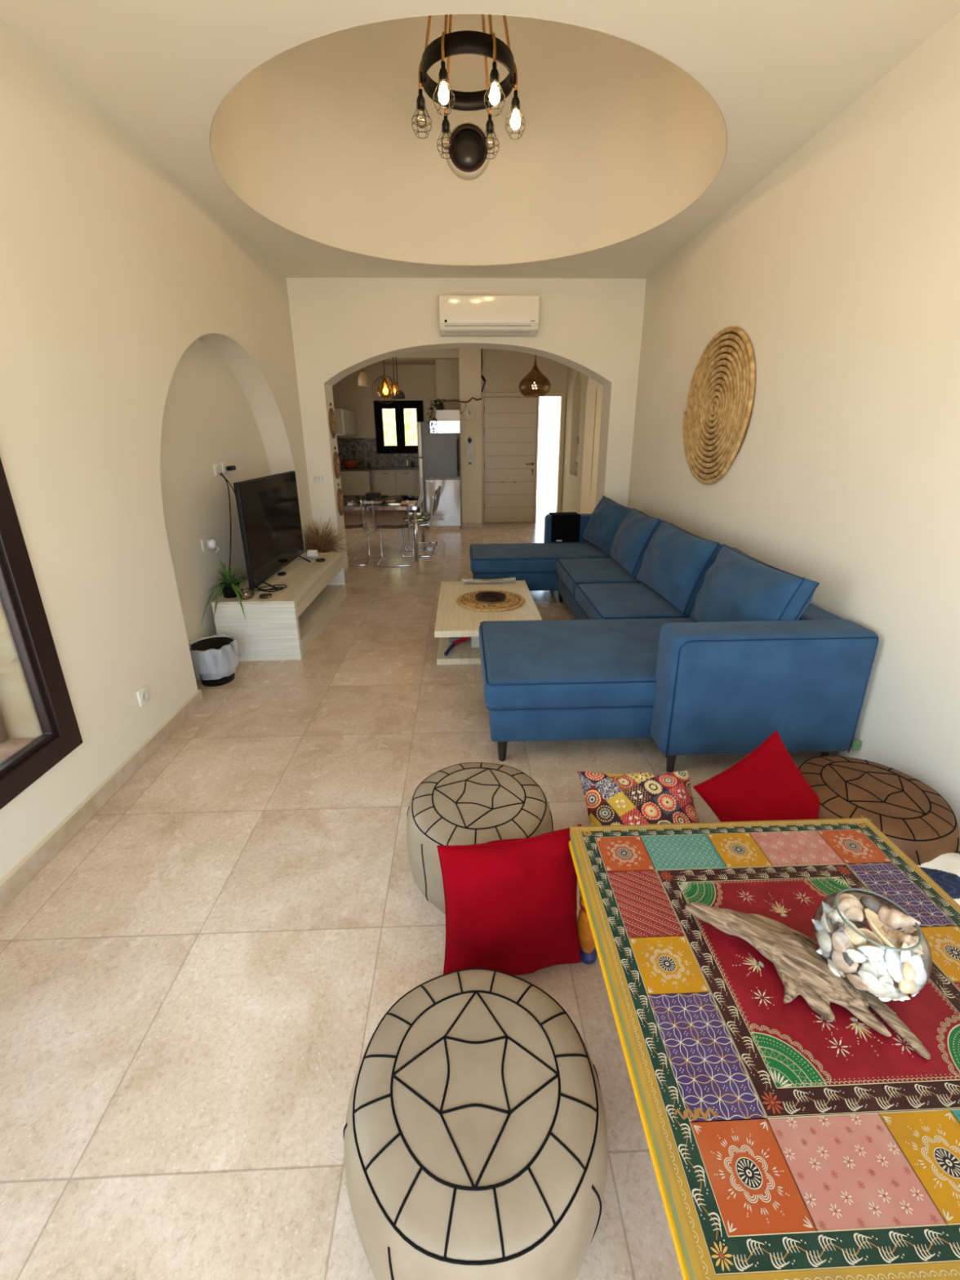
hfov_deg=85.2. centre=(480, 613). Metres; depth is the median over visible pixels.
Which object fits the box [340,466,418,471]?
countertop
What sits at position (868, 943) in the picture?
seashell
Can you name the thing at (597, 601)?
seat cushion
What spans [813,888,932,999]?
glass bowl
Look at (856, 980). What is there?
seashell
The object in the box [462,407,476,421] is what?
wall clock
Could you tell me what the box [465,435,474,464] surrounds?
plaque
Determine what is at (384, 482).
base cabinet
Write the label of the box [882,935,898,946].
seashell
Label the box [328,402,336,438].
carved plaque
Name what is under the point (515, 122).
bulb
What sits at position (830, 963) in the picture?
seashell
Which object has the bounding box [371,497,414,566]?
dining chair
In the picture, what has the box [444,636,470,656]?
brush
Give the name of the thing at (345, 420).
upper cabinet
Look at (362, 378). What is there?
dome pendant lamp
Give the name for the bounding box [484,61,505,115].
bulb
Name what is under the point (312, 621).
shelf
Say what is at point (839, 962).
seashell
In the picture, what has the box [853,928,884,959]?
shell
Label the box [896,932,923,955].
seashell
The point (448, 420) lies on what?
upper cabinet
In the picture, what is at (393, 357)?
pendant lamp
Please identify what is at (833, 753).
baseboard
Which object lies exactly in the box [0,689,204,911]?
baseboard
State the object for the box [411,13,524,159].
chandelier
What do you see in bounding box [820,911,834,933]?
seashell
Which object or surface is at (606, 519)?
cushion
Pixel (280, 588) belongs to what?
coiled cable
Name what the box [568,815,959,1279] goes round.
table
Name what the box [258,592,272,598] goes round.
ashtray
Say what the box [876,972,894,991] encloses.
seashell
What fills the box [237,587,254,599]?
bowl
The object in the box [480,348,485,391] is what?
hanging cable
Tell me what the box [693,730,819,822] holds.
cushion
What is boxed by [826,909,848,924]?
seashell
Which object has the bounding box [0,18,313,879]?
wall
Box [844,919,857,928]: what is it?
seashell
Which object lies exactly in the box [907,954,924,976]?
seashell
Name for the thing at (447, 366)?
wall
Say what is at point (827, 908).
seashell
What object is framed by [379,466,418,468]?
basin
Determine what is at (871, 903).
stone
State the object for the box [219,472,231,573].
power cable
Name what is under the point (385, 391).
pendant lamp
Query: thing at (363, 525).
dining chair
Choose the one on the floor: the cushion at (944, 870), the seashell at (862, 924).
the cushion at (944, 870)
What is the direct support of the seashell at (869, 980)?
in the glass bowl at (832, 899)
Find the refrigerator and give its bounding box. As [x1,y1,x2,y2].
[417,422,459,524]
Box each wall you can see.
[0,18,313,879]
[285,277,646,570]
[332,364,462,507]
[337,438,420,466]
[384,350,459,401]
[480,348,567,511]
[560,12,959,847]
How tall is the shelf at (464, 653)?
0.045 m
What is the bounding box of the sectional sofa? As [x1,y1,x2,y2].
[469,495,879,772]
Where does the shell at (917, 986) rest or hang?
in the glass bowl at (832, 899)
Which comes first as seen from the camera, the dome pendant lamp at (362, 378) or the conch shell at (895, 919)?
the conch shell at (895, 919)
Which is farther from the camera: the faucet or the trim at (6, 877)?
the faucet
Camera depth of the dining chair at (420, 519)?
7.04 m
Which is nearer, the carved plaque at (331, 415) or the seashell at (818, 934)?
the seashell at (818, 934)
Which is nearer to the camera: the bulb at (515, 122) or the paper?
the bulb at (515, 122)
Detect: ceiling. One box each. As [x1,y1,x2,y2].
[0,0,959,278]
[371,348,458,364]
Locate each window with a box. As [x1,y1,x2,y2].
[0,457,83,809]
[373,400,423,453]
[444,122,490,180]
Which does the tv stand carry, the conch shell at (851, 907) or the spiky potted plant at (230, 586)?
the spiky potted plant at (230, 586)
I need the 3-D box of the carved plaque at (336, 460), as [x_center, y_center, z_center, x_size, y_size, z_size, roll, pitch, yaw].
[-1.555,-1.639,5.690,0.035,0.340,0.220,-1,19,-2]
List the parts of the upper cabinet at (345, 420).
door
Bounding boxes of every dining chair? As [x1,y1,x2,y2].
[342,497,370,566]
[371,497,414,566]
[397,488,438,557]
[403,485,441,549]
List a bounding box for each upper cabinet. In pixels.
[333,408,358,435]
[430,409,460,432]
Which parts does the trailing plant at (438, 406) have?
pot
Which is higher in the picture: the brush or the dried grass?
the dried grass
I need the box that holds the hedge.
[382,408,417,445]
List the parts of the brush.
handle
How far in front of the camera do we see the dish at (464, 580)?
4.55 m
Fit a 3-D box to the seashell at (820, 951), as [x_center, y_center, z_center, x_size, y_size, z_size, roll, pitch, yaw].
[0.725,0.707,1.087,0.042,0.028,0.028,-9,21,-24]
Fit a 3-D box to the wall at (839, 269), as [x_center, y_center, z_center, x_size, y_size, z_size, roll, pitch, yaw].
[2.458,-1.428,4.254,1.579,3.032,11.000,-1,19,-2]
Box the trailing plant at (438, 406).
[426,398,445,433]
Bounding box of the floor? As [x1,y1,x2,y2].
[0,503,820,1279]
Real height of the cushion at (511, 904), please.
0.454 m
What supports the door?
in the wall at (503, 371)
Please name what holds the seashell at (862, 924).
in the glass bowl at (832, 899)
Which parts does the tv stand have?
panel, panel, rail, panel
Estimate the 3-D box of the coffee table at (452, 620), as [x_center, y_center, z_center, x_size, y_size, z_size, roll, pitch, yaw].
[0.050,0.064,4.126,0.750,0.320,1.255,-1,19,-2]
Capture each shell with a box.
[834,893,864,922]
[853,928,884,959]
[858,960,893,997]
[864,907,902,952]
[875,906,920,930]
[884,948,903,983]
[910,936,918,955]
[910,983,919,996]
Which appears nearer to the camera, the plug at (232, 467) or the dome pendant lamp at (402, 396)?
the plug at (232, 467)
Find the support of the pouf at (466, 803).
on the floor
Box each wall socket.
[136,684,150,706]
[200,537,208,551]
[213,463,220,475]
[221,462,227,473]
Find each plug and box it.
[207,538,218,552]
[226,465,235,471]
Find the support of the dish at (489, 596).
on the woven placemat
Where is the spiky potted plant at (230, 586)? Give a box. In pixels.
[200,560,257,625]
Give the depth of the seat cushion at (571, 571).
4.41 m
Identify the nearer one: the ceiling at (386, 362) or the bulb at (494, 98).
the bulb at (494, 98)
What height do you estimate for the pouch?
0.100 m
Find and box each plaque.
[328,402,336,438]
[333,446,340,479]
[337,483,343,515]
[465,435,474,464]
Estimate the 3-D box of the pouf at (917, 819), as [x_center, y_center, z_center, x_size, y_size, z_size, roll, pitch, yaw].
[1.444,0.786,1.964,0.524,0.328,0.524,-17,25,-41]
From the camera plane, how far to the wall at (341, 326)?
5.17 m
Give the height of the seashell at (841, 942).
0.048 m
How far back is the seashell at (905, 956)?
1.00 m
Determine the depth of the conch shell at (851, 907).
1.07 m
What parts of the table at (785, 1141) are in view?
leg, moulding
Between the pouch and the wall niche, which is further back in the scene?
the pouch
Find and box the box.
[306,550,318,556]
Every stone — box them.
[842,951,853,967]
[859,895,883,912]
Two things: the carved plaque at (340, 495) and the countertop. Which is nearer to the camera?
the carved plaque at (340, 495)
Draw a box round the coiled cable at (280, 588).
[248,584,287,591]
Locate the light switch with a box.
[313,474,324,482]
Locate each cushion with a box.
[436,824,582,975]
[555,557,641,598]
[574,582,689,619]
[577,769,699,826]
[582,495,632,555]
[609,507,662,577]
[635,520,722,616]
[688,544,819,622]
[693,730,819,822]
[917,852,959,905]
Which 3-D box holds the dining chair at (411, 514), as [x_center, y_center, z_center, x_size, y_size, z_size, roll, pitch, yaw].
[-0.825,-1.406,7.630,0.544,0.861,0.454,-1,19,-2]
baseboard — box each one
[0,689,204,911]
[344,566,350,578]
[461,520,482,528]
[818,751,959,853]
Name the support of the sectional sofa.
on the floor
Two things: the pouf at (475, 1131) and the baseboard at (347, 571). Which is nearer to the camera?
the pouf at (475, 1131)
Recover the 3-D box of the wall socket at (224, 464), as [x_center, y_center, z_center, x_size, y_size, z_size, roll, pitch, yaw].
[-2.012,-1.147,4.113,0.016,0.086,0.085,-1,19,-2]
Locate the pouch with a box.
[364,492,381,501]
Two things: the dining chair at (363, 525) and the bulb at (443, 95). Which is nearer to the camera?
the bulb at (443, 95)
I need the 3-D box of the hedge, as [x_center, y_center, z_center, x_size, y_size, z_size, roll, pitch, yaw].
[-1.721,-4.252,13.186,5.650,2.687,0.592,-1,19,-2]
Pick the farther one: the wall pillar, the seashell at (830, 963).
the wall pillar
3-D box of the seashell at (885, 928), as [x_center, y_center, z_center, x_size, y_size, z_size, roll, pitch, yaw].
[0.832,0.646,1.063,0.045,0.027,0.026,1,19,6]
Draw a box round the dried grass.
[302,516,353,559]
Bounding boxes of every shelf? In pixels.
[297,584,346,657]
[336,434,358,435]
[436,636,480,665]
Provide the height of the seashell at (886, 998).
0.040 m
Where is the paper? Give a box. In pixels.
[400,500,417,504]
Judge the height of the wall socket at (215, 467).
0.086 m
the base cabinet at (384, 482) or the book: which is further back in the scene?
the base cabinet at (384, 482)
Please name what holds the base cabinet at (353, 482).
on the floor
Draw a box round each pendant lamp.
[358,369,368,386]
[372,360,398,404]
[389,356,399,395]
[391,357,404,399]
[518,355,551,396]
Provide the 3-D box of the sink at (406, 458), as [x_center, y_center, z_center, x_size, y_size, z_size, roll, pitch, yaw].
[-1.654,-3.310,11.354,1.000,0.270,0.471,-1,19,-2]
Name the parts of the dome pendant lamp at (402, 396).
cord, lamp shade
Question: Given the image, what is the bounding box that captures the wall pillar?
[458,348,481,523]
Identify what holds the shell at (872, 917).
in the glass bowl at (832, 899)
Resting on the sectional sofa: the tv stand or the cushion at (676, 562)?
the cushion at (676, 562)
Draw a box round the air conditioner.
[438,295,539,337]
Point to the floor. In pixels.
(196, 987)
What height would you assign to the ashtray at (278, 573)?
0.018 m
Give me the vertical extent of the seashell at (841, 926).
0.027 m
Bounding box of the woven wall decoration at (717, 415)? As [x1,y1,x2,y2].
[682,326,755,484]
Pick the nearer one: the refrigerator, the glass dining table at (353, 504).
the glass dining table at (353, 504)
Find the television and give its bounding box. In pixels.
[233,471,311,589]
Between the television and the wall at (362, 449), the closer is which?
the television
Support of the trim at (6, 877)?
attached to the wall at (111, 268)
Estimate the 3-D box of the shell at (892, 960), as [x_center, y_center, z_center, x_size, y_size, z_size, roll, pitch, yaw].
[0.805,0.681,1.011,0.040,0.047,0.044,14,23,36]
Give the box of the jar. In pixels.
[364,460,367,467]
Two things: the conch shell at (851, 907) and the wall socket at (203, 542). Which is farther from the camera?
the wall socket at (203, 542)
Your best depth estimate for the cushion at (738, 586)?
2.60 m
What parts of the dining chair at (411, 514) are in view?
chrome frame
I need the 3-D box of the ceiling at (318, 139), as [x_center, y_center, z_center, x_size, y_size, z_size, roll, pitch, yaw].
[-0.052,-2.925,1.500,3.954,1.708,6.922,-1,19,-2]
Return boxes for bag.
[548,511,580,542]
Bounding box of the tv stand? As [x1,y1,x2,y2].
[211,552,346,661]
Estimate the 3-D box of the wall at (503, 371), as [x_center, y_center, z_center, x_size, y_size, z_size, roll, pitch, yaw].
[0.784,-3.146,9.422,1.650,2.982,0.200,-1,19,-2]
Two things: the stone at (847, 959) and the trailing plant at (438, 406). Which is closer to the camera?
the stone at (847, 959)
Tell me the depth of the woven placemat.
4.01 m
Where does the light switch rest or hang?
attached to the wall at (341, 326)
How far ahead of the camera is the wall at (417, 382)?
11.20 m
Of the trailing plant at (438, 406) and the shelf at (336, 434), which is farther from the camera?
the shelf at (336, 434)
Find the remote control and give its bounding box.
[297,556,318,559]
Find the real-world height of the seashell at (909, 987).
0.034 m
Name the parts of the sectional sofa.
leg, leg, arm, leg, arm, backrest, leg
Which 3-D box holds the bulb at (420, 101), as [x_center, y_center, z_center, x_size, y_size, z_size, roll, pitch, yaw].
[-0.351,-2.987,3.115,0.119,0.217,0.119,-1,19,-2]
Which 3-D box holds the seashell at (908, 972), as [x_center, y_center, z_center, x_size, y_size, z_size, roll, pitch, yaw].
[0.817,0.684,0.995,0.040,0.035,0.022,-17,25,-40]
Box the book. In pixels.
[362,500,382,502]
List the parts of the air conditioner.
panel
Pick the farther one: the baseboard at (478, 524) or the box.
the baseboard at (478, 524)
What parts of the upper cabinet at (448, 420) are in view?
mirror door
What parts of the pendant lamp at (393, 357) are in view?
lamp shade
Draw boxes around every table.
[342,493,425,561]
[434,580,542,665]
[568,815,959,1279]
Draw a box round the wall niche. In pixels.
[160,338,271,674]
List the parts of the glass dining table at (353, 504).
glass, chrome frame, leg, leg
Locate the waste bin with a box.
[189,636,234,686]
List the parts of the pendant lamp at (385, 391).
wire globe, lamp shade, bulb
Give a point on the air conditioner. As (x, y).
(460, 316)
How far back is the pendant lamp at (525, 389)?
6.80 m
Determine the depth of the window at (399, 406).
11.37 m
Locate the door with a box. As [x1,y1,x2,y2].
[481,391,566,523]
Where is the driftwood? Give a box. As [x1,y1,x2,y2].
[684,902,930,1059]
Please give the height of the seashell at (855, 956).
0.036 m
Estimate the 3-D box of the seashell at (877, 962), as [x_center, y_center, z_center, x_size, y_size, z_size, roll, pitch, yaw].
[0.765,0.671,1.001,0.028,0.028,0.042,-10,21,-27]
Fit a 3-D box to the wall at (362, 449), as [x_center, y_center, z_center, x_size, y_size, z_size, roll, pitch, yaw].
[-1.994,-3.317,10.848,2.290,0.615,1.600,-1,19,-2]
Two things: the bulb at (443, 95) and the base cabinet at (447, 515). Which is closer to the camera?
the bulb at (443, 95)
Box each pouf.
[342,968,608,1279]
[406,762,553,914]
[797,755,959,865]
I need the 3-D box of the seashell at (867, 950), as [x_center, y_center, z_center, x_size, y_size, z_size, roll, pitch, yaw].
[0.759,0.656,1.014,0.043,0.043,0.027,8,21,24]
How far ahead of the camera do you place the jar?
11.43 m
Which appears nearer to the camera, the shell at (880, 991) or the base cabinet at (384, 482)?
the shell at (880, 991)
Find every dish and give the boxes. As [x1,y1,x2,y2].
[462,577,515,583]
[475,591,506,601]
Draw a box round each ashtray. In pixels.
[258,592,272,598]
[277,572,286,575]
[315,558,325,562]
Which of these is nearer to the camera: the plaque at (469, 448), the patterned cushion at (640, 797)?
the patterned cushion at (640, 797)
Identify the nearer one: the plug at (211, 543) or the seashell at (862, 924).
the seashell at (862, 924)
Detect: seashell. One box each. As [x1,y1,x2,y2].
[811,919,833,938]
[816,931,820,939]
[816,946,835,959]
[817,932,832,953]
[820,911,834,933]
[822,901,839,924]
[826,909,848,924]
[826,958,845,977]
[831,931,853,953]
[831,950,858,973]
[832,923,839,933]
[838,922,844,933]
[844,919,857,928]
[844,925,866,946]
[845,948,866,963]
[846,973,868,991]
[851,920,867,928]
[857,945,884,956]
[857,969,879,987]
[866,940,885,950]
[866,955,887,977]
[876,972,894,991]
[878,990,893,1001]
[880,924,899,934]
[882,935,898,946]
[892,985,910,1001]
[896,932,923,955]
[898,979,915,994]
[899,925,916,933]
[899,941,911,963]
[902,961,915,982]
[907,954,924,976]
[913,968,926,985]
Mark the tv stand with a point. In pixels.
(284, 625)
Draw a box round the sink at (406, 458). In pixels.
[379,454,418,468]
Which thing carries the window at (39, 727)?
in the wall at (111, 268)
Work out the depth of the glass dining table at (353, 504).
6.73 m
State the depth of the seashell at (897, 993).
1.00 m
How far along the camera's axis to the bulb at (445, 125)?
3.34 m
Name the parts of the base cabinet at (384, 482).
door, door, door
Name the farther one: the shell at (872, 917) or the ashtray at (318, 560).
the ashtray at (318, 560)
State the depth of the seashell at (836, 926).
1.15 m
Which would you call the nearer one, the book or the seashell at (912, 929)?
the seashell at (912, 929)
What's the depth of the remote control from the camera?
4.90 m
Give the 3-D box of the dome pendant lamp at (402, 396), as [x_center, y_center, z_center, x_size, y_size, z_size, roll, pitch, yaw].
[-1.306,-3.824,8.164,0.230,0.862,0.230,-1,19,-2]
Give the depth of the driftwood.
1.07 m
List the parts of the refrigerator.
door, door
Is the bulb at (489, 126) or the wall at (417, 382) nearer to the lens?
the bulb at (489, 126)
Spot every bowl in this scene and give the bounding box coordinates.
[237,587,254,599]
[341,459,359,468]
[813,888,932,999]
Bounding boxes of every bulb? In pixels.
[411,88,431,138]
[433,60,454,115]
[436,113,455,159]
[480,113,498,159]
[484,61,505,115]
[505,89,524,139]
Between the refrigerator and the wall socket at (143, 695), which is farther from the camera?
the refrigerator
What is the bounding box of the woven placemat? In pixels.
[456,590,524,612]
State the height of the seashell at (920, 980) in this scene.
0.040 m
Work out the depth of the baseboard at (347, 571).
6.10 m
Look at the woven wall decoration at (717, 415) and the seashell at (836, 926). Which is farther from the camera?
the woven wall decoration at (717, 415)
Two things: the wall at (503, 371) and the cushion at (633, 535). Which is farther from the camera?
the wall at (503, 371)
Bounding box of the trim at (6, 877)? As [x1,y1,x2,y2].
[0,689,959,887]
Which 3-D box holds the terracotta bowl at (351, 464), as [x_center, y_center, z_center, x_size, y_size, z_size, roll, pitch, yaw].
[-2.755,-3.164,11.104,0.360,0.170,0.360,-1,19,-2]
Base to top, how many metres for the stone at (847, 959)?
0.041 m
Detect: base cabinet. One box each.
[340,471,373,512]
[371,470,420,506]
[422,476,461,529]
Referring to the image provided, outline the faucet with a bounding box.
[405,454,408,466]
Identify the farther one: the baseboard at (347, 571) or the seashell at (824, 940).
the baseboard at (347, 571)
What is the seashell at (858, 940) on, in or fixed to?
in the glass bowl at (832, 899)
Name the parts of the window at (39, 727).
pane, sash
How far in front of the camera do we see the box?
5.03 m

